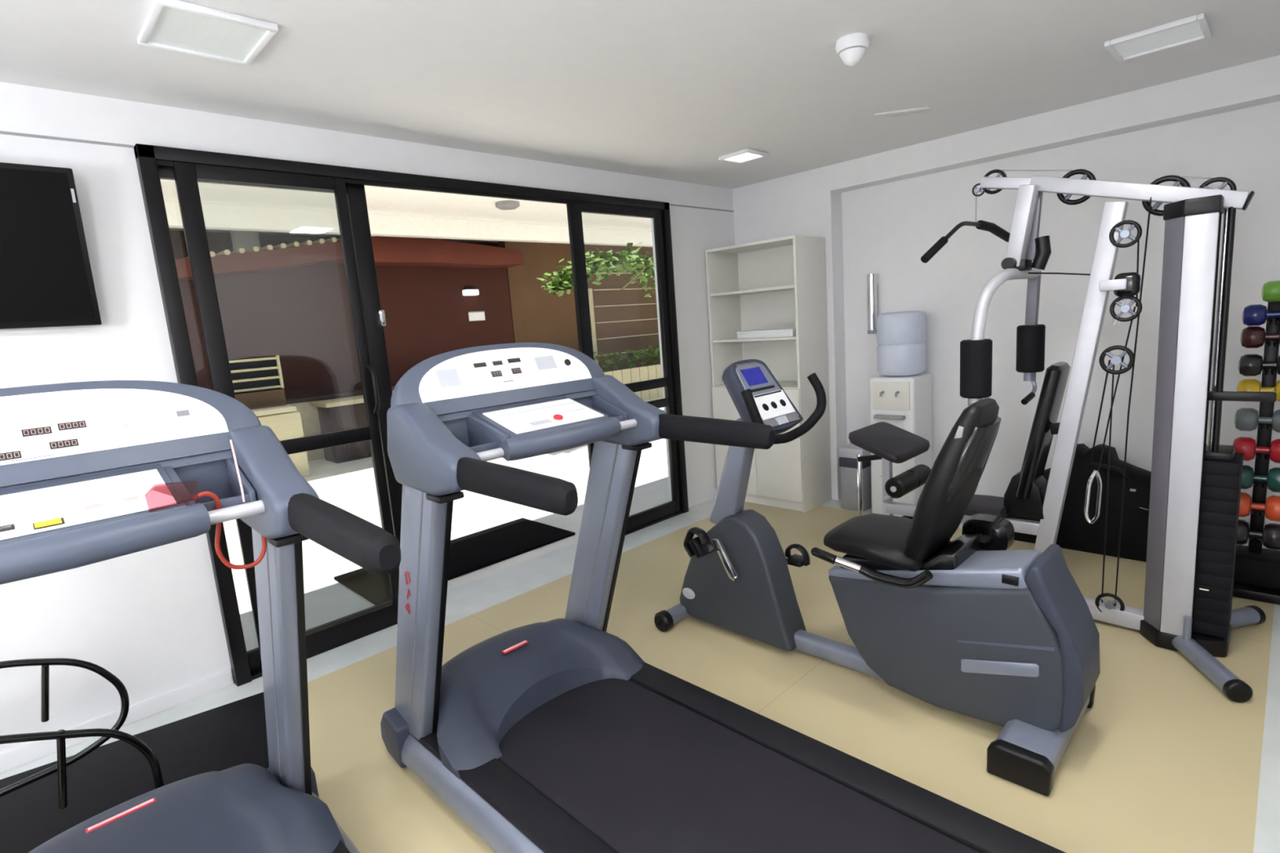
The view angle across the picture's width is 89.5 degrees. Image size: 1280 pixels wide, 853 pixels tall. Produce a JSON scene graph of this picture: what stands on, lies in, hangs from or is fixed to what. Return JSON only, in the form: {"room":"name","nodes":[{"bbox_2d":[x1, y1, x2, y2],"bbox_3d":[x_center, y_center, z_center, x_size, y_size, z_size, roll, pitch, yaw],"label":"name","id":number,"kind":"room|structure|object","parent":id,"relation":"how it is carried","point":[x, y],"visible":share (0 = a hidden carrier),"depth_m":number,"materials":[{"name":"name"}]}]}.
{"room":"gym","nodes":[
{"label":"gym","id":0,"kind":"room"},
{"bbox_2d":[0,81,734,753],"bbox_3d":[-1.571,-0.184,3.409,7.138,2.603,0.143,-13,13,-44],"label":"wall","id":1,"kind":"structure","parent":0,"point":[151,618],"depth_m":2.75,"materials":[{"name":"paint"}]},
{"bbox_2d":[0,162,102,328],"bbox_3d":[-2.555,-0.613,2.189,1.048,0.590,0.142,-13,13,-44],"label":"television","id":2,"kind":"object","parent":1,"relation":"attached to","point":[46,280],"visible":1,"depth_m":2.43,"materials":[{"name":"black plastic"}]},
{"bbox_2d":[0,668,233,773],"bbox_3d":[-2.939,1.417,2.079,2.848,0.075,0.012,-13,13,-44],"label":"baseboard","id":3,"kind":"structure","parent":1,"relation":"attached to","point":[15,757],"depth_m":2.79,"materials":[{"name":"paint"}]},
{"bbox_2d":[0,130,733,212],"bbox_3d":[-1.660,-1.267,3.120,6.968,0.010,0.004,-13,13,-44],"label":"trim","id":4,"kind":"structure","parent":1,"relation":"attached to","point":[1,131],"depth_m":2.57,"materials":[{"name":"grey plastic"}]},
{"bbox_2d":[133,143,688,686],"bbox_3d":[-0.855,-0.236,3.974,3.237,2.420,0.186,-13,13,-44],"label":"door","id":5,"kind":"structure","parent":1,"relation":"in","point":[187,167],"depth_m":3.31,"materials":[{"name":"black metal"}]},
{"bbox_2d":[0,0,1279,189],"bbox_3d":[-0.290,-1.484,1.786,7.538,0.312,4.120,-13,13,-44],"label":"ceiling","id":6,"kind":"structure","parent":0,"point":[661,89],"depth_m":2.73,"materials":[{"name":"paint"}]},
{"bbox_2d":[137,0,278,66],"bbox_3d":[-1.434,-1.299,2.141,0.330,0.022,0.360,-13,13,-44],"label":"recessed light","id":7,"kind":"object","parent":6,"relation":"in","point":[179,26],"visible":1,"depth_m":2.12,"materials":[{"name":"white plastic"}]},
{"bbox_2d":[147,6,266,60],"bbox_3d":[-1.434,-1.304,2.140,0.286,0.010,0.316,-13,13,-44],"label":"diffuser","id":8,"kind":"object","parent":7,"relation":"attached to","point":[172,28],"depth_m":2.15,"materials":[{"name":"white plastic"}]},
{"bbox_2d":[718,148,768,164],"bbox_3d":[0.692,-1.812,4.333,0.230,0.022,0.240,-13,13,-44],"label":"recessed light","id":9,"kind":"object","parent":6,"relation":"in","point":[742,156],"visible":1,"depth_m":4.32,"materials":[{"name":"white plastic"}]},
{"bbox_2d":[726,152,760,161],"bbox_3d":[0.692,-1.816,4.332,0.186,0.010,0.196,-13,13,-44],"label":"diffuser","id":10,"kind":"object","parent":9,"relation":"attached to","point":[733,157],"depth_m":4.34,"materials":[{"name":"white plastic"}]},
{"bbox_2d":[835,32,869,66],"bbox_3d":[0.855,-1.504,2.599,0.132,0.098,0.132,-13,13,-44],"label":"smoke detector","id":11,"kind":"object","parent":6,"relation":"attached to","point":[851,47],"visible":1,"depth_m":2.56,"materials":[{"name":"white plastic"}]},
{"bbox_2d":[1104,12,1211,62],"bbox_3d":[2.245,-1.679,2.801,0.310,0.022,0.330,-13,13,-44],"label":"recessed light","id":12,"kind":"object","parent":6,"relation":"in","point":[1195,28],"visible":1,"depth_m":2.79,"materials":[{"name":"white plastic"}]},
{"bbox_2d":[1113,20,1204,57],"bbox_3d":[2.245,-1.683,2.800,0.266,0.010,0.286,-13,13,-44],"label":"diffuser","id":13,"kind":"object","parent":12,"relation":"attached to","point":[1193,31],"depth_m":2.81,"materials":[{"name":"white plastic"}]},
{"bbox_2d":[0,497,1279,852],"bbox_3d":[-0.123,1.284,2.223,6.468,0.120,3.167,-13,13,-44],"label":"floor","id":14,"kind":"structure","parent":0,"point":[1162,760],"depth_m":2.43,"materials":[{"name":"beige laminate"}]},
{"bbox_2d":[0,692,269,852],"bbox_3d":[-2.239,1.387,2.135,1.925,0.011,0.840,-13,13,-44],"label":"floor mat","id":15,"kind":"object","parent":14,"relation":"on","point":[233,734],"visible":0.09,"depth_m":2.46,"materials":[{"name":"black rubber"}]},
{"bbox_2d":[0,657,164,809],"bbox_3d":[-2.155,1.084,2.086,0.883,0.612,0.375,-13,13,-44],"label":"rack","id":16,"kind":"object","parent":15,"relation":"on","point":[105,735],"visible":0.93,"depth_m":2.28,"materials":[{"name":"black metal"}]},
{"bbox_2d":[0,380,400,852],"bbox_3d":[-0.821,0.695,1.072,0.956,1.508,2.415,-13,13,-44],"label":"treadmill","id":17,"kind":"object","parent":14,"relation":"on","point":[91,472],"visible":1,"depth_m":1.56,"materials":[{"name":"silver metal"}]},
{"bbox_2d":[0,524,14,532],"bbox_3d":[-1.211,0.195,1.219,0.045,0.007,0.023,-13,13,-44],"label":"print","id":18,"kind":"object","parent":17,"relation":"on","point":[3,527],"depth_m":1.23},
{"bbox_2d":[32,517,65,529],"bbox_3d":[-1.150,0.189,1.257,0.045,0.008,0.028,-13,13,-44],"label":"print","id":19,"kind":"object","parent":17,"relation":"on","point":[46,523],"depth_m":1.26},
{"bbox_2d":[84,502,103,510],"bbox_3d":[-1.125,0.164,1.331,0.030,0.005,0.019,-13,13,-44],"label":"print","id":20,"kind":"object","parent":17,"relation":"attached to","point":[87,506],"depth_m":1.33},
{"bbox_2d":[0,380,261,488],"bbox_3d":[-1.350,0.027,1.456,0.860,0.238,0.171,-13,13,-44],"label":"console","id":21,"kind":"object","parent":17,"relation":"attached to","point":[53,433],"depth_m":1.51,"materials":[{"name":"white plastic"}]},
{"bbox_2d":[124,495,139,501],"bbox_3d":[-1.083,0.153,1.376,0.025,0.004,0.014,-13,13,-44],"label":"print","id":22,"kind":"object","parent":17,"relation":"attached to","point":[126,498],"depth_m":1.38},
{"bbox_2d":[28,763,346,852],"bbox_3d":[-1.376,1.234,1.770,0.872,0.295,0.712,-13,13,-44],"label":"hood","id":23,"kind":"object","parent":17,"relation":"attached to","point":[243,808],"depth_m":1.81,"materials":[{"name":"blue plastic"}]},
{"bbox_2d":[163,457,257,511],"bbox_3d":[-1.224,0.192,1.366,0.687,0.136,0.271,-13,13,-44],"label":"tray","id":24,"kind":"object","parent":17,"relation":"on","point":[221,484],"depth_m":1.57,"materials":[{"name":"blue plastic"}]},
{"bbox_2d":[380,342,1065,852],"bbox_3d":[0.048,0.494,1.919,0.956,1.508,2.415,-13,13,-44],"label":"treadmill","id":25,"kind":"object","parent":14,"relation":"on","point":[556,735],"visible":1,"depth_m":2.10,"materials":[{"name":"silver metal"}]},
{"bbox_2d":[435,368,462,387],"bbox_3d":[-0.626,-0.159,2.114,0.075,0.055,0.029,-13,13,-44],"label":"print","id":26,"kind":"object","parent":25,"relation":"attached to","point":[444,377],"depth_m":2.11},
{"bbox_2d":[390,342,604,415],"bbox_3d":[-0.482,-0.174,2.304,0.860,0.238,0.171,-13,13,-44],"label":"console","id":27,"kind":"object","parent":25,"relation":"attached to","point":[467,381],"depth_m":2.23,"materials":[{"name":"white plastic"}]},
{"bbox_2d":[495,402,573,417],"bbox_3d":[-0.351,-0.059,2.204,0.330,0.001,0.005,-13,13,-44],"label":"print","id":28,"kind":"object","parent":25,"relation":"on","point":[527,411],"depth_m":2.20},
{"bbox_2d":[443,394,627,453],"bbox_3d":[-0.355,-0.010,2.213,0.687,0.136,0.271,-13,13,-44],"label":"tray","id":29,"kind":"object","parent":25,"relation":"on","point":[483,428],"depth_m":2.13,"materials":[{"name":"white plastic"}]},
{"bbox_2d":[528,419,552,426],"bbox_3d":[-0.321,-0.013,2.090,0.080,0.008,0.028,-13,13,-44],"label":"print","id":30,"kind":"object","parent":25,"relation":"on","point":[534,422],"depth_m":2.09},
{"bbox_2d":[436,618,644,778],"bbox_3d":[-0.508,1.032,2.618,0.872,0.295,0.712,-13,13,-44],"label":"hood","id":31,"kind":"object","parent":25,"relation":"attached to","point":[509,689],"depth_m":2.45,"materials":[{"name":"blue plastic"}]},
{"bbox_2d":[533,355,557,369],"bbox_3d":[-0.349,-0.236,2.392,0.085,0.046,0.024,-13,13,-44],"label":"print","id":32,"kind":"object","parent":25,"relation":"attached to","point":[540,362],"depth_m":2.39},
{"bbox_2d":[705,235,831,512],"bbox_3d":[1.037,-0.415,5.266,0.465,2.085,0.840,-13,13,-44],"label":"bookshelf","id":33,"kind":"object","parent":14,"relation":"on","point":[780,282],"visible":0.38,"depth_m":5.22,"materials":[{"name":"white wood"}]},
{"bbox_2d":[736,328,795,338],"bbox_3d":[1.056,-0.747,5.171,0.226,0.058,0.530,-13,13,-44],"label":"flat box","id":34,"kind":"object","parent":33,"relation":"on","point":[784,332],"visible":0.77,"depth_m":5.08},
{"bbox_2d":[838,443,871,511],"bbox_3d":[1.680,0.391,4.999,0.210,0.490,0.205,-13,13,-44],"label":"waste bin","id":35,"kind":"object","parent":14,"relation":"on","point":[848,453],"visible":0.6,"depth_m":4.93,"materials":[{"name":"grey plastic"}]},
{"bbox_2d":[653,359,1100,796],"bbox_3d":[0.840,0.388,2.723,0.639,1.344,1.810,-13,13,-44],"label":"exercise bike","id":36,"kind":"object","parent":14,"relation":"on","point":[968,624],"visible":0.95,"depth_m":2.38,"materials":[{"name":"grey plastic"}]},
{"bbox_2d":[823,513,950,571],"bbox_3d":[0.988,0.453,2.608,0.410,0.111,0.400,-13,13,-44],"label":"seat cushion","id":37,"kind":"object","parent":36,"relation":"on","point":[873,540],"depth_m":2.50,"materials":[{"name":"black leather"}]},
{"bbox_2d":[869,311,932,516],"bbox_3d":[1.894,-0.084,4.710,0.390,1.485,0.335,-13,13,-44],"label":"water cooler","id":38,"kind":"object","parent":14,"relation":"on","point":[901,397],"visible":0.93,"depth_m":4.57,"materials":[{"name":"white plastic"}]},
{"bbox_2d":[873,413,905,420],"bbox_3d":[1.774,-0.067,4.596,0.058,0.025,0.210,-13,13,-44],"label":"drip tray","id":39,"kind":"object","parent":38,"relation":"on","point":[876,416],"depth_m":4.59,"materials":[{"name":"grey plastic"}]},
{"bbox_2d":[876,311,926,377],"bbox_3d":[1.879,-0.596,4.647,0.330,0.455,0.330,-13,13,-44],"label":"bottle","id":40,"kind":"object","parent":38,"relation":"on","point":[901,336],"depth_m":4.52,"materials":[{"name":"plastic"}]},
{"bbox_2d":[848,168,1276,702],"bbox_3d":[1.841,-0.154,3.103,0.890,2.146,1.781,-13,13,-44],"label":"multi gym","id":41,"kind":"object","parent":14,"relation":"on","point":[1195,485],"visible":0.99,"depth_m":2.73,"materials":[{"name":"silver metal"}]},
{"bbox_2d":[920,220,1009,262],"bbox_3d":[1.633,-0.907,3.167,1.000,0.207,0.064,-12,12,-40],"label":"bar","id":42,"kind":"object","parent":41,"relation":"hanging from","point":[995,229],"visible":0.97,"depth_m":3.05,"materials":[{"name":"black metal"}]},
{"bbox_2d":[1006,443,1151,561],"bbox_3d":[2.740,0.411,3.981,0.395,0.619,0.840,-13,13,-44],"label":"bag","id":43,"kind":"object","parent":14,"relation":"on","point":[1075,533],"visible":0.67,"depth_m":3.77,"materials":[{"name":"black fabric"}]},
{"bbox_2d":[1232,301,1279,604],"bbox_3d":[3.047,0.105,3.100,0.300,1.459,0.320,-13,13,-44],"label":"dumbbell rack","id":44,"kind":"object","parent":14,"relation":"on","point":[1257,568],"visible":0.67,"depth_m":3.13,"materials":[{"name":"black metal"}]},
{"bbox_2d":[1232,436,1279,462],"bbox_3d":[2.977,0.112,3.087,0.115,0.115,0.214,-13,13,-44],"label":"dumbbell","id":45,"kind":"object","parent":44,"relation":"on","point":[1247,446],"visible":0.83,"depth_m":3.08,"materials":[{"name":"red plastic"}]},
{"bbox_2d":[1234,408,1279,432],"bbox_3d":[2.966,-0.030,3.064,0.112,0.112,0.214,-13,13,-44],"label":"dumbbell","id":46,"kind":"object","parent":44,"relation":"on","point":[1245,419],"visible":1,"depth_m":3.07,"materials":[{"name":"grey plastic"}]},
{"bbox_2d":[1236,519,1279,550],"bbox_3d":[3.007,0.525,3.154,0.125,0.125,0.214,-13,13,-44],"label":"dumbbell","id":47,"kind":"object","parent":44,"relation":"on","point":[1270,535],"visible":0.7,"depth_m":3.11,"materials":[{"name":"grey plastic"}]},
{"bbox_2d":[1236,378,1279,401],"bbox_3d":[2.956,-0.170,3.042,0.109,0.109,0.214,-13,13,-44],"label":"dumbbell","id":48,"kind":"object","parent":44,"relation":"on","point":[1245,384],"visible":0.61,"depth_m":3.04,"materials":[{"name":"yellow plastic"}]},
{"bbox_2d":[1238,354,1279,376],"bbox_3d":[2.947,-0.288,3.022,0.106,0.106,0.214,-13,13,-44],"label":"dumbbell","id":49,"kind":"object","parent":44,"relation":"on","point":[1249,365],"visible":1,"depth_m":3.03,"materials":[{"name":"black plastic"}]},
{"bbox_2d":[1239,492,1279,521],"bbox_3d":[2.997,0.388,3.132,0.122,0.122,0.214,-13,13,-44],"label":"dumbbell","id":50,"kind":"object","parent":44,"relation":"on","point":[1271,508],"visible":0.66,"depth_m":3.10,"materials":[{"name":"orange plastic"}]},
{"bbox_2d":[1240,326,1279,348],"bbox_3d":[2.937,-0.417,3.001,0.102,0.102,0.214,-13,13,-44],"label":"dumbbell","id":51,"kind":"object","parent":44,"relation":"on","point":[1251,337],"visible":1,"depth_m":3.01,"materials":[{"name":"red plastic"}]},
{"bbox_2d":[1240,464,1279,492],"bbox_3d":[2.987,0.250,3.110,0.118,0.118,0.214,-13,13,-44],"label":"dumbbell","id":52,"kind":"object","parent":44,"relation":"on","point":[1273,479],"visible":0.75,"depth_m":3.10,"materials":[{"name":"green plastic"}]},
{"bbox_2d":[1242,304,1279,325],"bbox_3d":[2.930,-0.518,2.985,0.099,0.099,0.214,-13,13,-44],"label":"dumbbell","id":53,"kind":"object","parent":44,"relation":"on","point":[1252,314],"visible":1,"depth_m":3.00,"materials":[{"name":"blue plastic"}]},
{"bbox_2d":[1261,280,1279,302],"bbox_3d":[2.965,-0.618,2.926,0.096,0.096,0.214,-13,13,-44],"label":"dumbbell","id":54,"kind":"object","parent":44,"relation":"on","point":[1270,292],"visible":1,"depth_m":2.95,"materials":[{"name":"green plastic"}]},
{"bbox_2d":[732,101,1279,550],"bbox_3d":[2.369,-0.641,4.428,0.320,2.603,3.907,-13,13,-44],"label":"wall","id":55,"kind":"structure","parent":0,"point":[885,230],"depth_m":4.29,"materials":[{"name":"paint"}]},
{"bbox_2d":[866,273,878,333],"bbox_3d":[1.772,-0.934,4.920,0.090,0.450,0.076,-13,13,-44],"label":"dispenser","id":56,"kind":"object","parent":55,"relation":"attached to","point":[872,286],"visible":0.87,"depth_m":4.89,"materials":[{"name":"silver metal"}]},
{"bbox_2d":[830,54,1279,192],"bbox_3d":[2.495,-1.796,3.915,0.170,0.183,2.848,-13,13,-44],"label":"ceiling beam","id":57,"kind":"structure","parent":55,"relation":"attached to","point":[1251,84],"depth_m":3.76,"materials":[{"name":"paint"}]},
{"label":"outside","id":58,"kind":"structure","parent":0,"visible":0},
{"bbox_2d":[222,397,670,651],"bbox_3d":[-6.769,-0.595,16.962,38.000,0.120,26.400,-13,13,-44],"label":"floor","id":59,"kind":"structure","parent":58,"point":[350,486],"depth_m":5.70,"materials":[{"name":"tile"}]},
{"bbox_2d":[235,389,310,477],"bbox_3d":[-4.622,0.148,7.642,1.050,1.080,0.600,-13,13,-44],"label":"sideboard","id":60,"kind":"object","parent":59,"relation":"on","point":[271,408],"visible":0.27,"depth_m":7.69,"materials":[{"name":"beige wood"}]},
{"bbox_2d":[228,355,284,394],"bbox_3d":[-4.664,-0.615,7.699,0.660,0.410,0.225,-13,13,-44],"label":"crate","id":61,"kind":"object","parent":60,"relation":"on","point":[252,375],"visible":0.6,"depth_m":7.69,"materials":[{"name":"beige wood"}]},
{"bbox_2d":[235,389,286,409],"bbox_3d":[-4.717,-0.293,7.649,0.870,0.200,0.300,-13,13,-44],"label":"seat cushion","id":62,"kind":"object","parent":60,"relation":"attached to","point":[276,397],"depth_m":7.68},
{"bbox_2d":[251,404,296,416],"bbox_3d":[-4.662,-0.153,7.575,1.000,0.060,0.600,-13,13,-44],"label":"countertop","id":63,"kind":"structure","parent":60,"relation":"on","point":[287,408],"depth_m":7.57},
{"bbox_2d":[285,385,395,461],"bbox_3d":[-4.150,-0.080,9.463,6.800,0.880,0.280,-13,13,-44],"label":"wall","id":64,"kind":"structure","parent":59,"relation":"on","point":[308,414],"depth_m":8.95,"materials":[{"name":"beige paint"}]},
{"bbox_2d":[311,395,371,463],"bbox_3d":[-3.976,0.021,8.946,0.800,0.820,0.550,-13,13,-44],"label":"patio table","id":65,"kind":"object","parent":59,"relation":"on","point":[336,415],"visible":0.48,"depth_m":8.70,"materials":[{"name":"brown wood"}]},
{"bbox_2d":[174,235,524,399],"bbox_3d":[-4.356,-1.304,9.927,5.950,3.170,0.861,-13,13,-44],"label":"building","id":66,"kind":"structure","parent":59,"relation":"on","point":[291,301],"depth_m":9.79,"materials":[{"name":"painted plaster"}]},
{"bbox_2d":[169,230,498,259],"bbox_3d":[-8.248,-0.846,8.256,16.000,3.370,0.200,-13,13,-44],"label":"wall","id":67,"kind":"structure","parent":66,"relation":"attached to","point":[218,242],"depth_m":9.86,"materials":[{"name":"grey paint"}]},
{"bbox_2d":[462,287,479,295],"bbox_3d":[-2.968,-2.368,11.315,0.270,0.140,0.120,-13,13,-44],"label":"wall lamp","id":68,"kind":"object","parent":66,"relation":"attached to","point":[468,291],"visible":1,"depth_m":11.27,"materials":[{"name":"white plastic"}]},
{"bbox_2d":[467,311,484,320],"bbox_3d":[-2.902,-1.965,11.480,0.320,0.165,0.030,-13,13,-44],"label":"sign plate","id":69,"kind":"object","parent":66,"relation":"attached to","point":[473,315],"visible":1,"depth_m":11.47,"materials":[{"name":"white plastic"}]},
{"bbox_2d":[160,178,653,250],"bbox_3d":[-2.891,-2.079,12.633,30.000,3.620,7.800,-13,13,-44],"label":"ceiling","id":70,"kind":"structure","parent":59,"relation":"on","point":[245,212],"depth_m":9.22,"materials":[{"name":"white paint"}]},
{"bbox_2d":[495,200,519,209],"bbox_3d":[-1.878,-3.135,9.165,0.340,0.080,0.340,-13,13,-44],"label":"ceiling lamp","id":71,"kind":"object","parent":70,"relation":"attached to","point":[500,204],"depth_m":9.05,"materials":[{"name":"grey plastic"}]},
{"bbox_2d":[333,517,575,604],"bbox_3d":[-1.284,0.924,4.658,1.540,0.020,0.700,-13,13,-44],"label":"doormat","id":72,"kind":"object","parent":59,"relation":"on","point":[473,552],"visible":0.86,"depth_m":4.68,"materials":[{"name":"black rubber"}]},
{"bbox_2d":[498,240,660,370],"bbox_3d":[0.761,-2.649,15.264,9.030,3.370,0.250,-13,13,-44],"label":"wall","id":73,"kind":"structure","parent":59,"relation":"on","point":[625,319],"depth_m":13.21,"materials":[{"name":"brown paint"}]},
{"bbox_2d":[535,241,656,300],"bbox_3d":[-0.067,-1.213,9.054,0.784,2.653,3.973,0,10,25],"label":"tree","id":74,"kind":"object","parent":59,"relation":"on","point":[633,262],"visible":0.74,"depth_m":8.07,"materials":[{"name":"green plant"}]},
{"bbox_2d":[593,345,660,372],"bbox_3d":[0.506,-1.168,13.932,5.941,1.222,0.691,-13,13,-44],"label":"hedge","id":75,"kind":"object","parent":59,"relation":"on","point":[605,368],"visible":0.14,"depth_m":13.14,"materials":[{"name":"green plant"}]},
{"bbox_2d":[604,364,662,400],"bbox_3d":[0.863,-1.045,13.748,6.300,0.680,0.060,-13,13,-44],"label":"picket fence","id":76,"kind":"object","parent":59,"relation":"on","point":[649,372],"visible":0.15,"depth_m":12.92,"materials":[{"name":"beige wood"}]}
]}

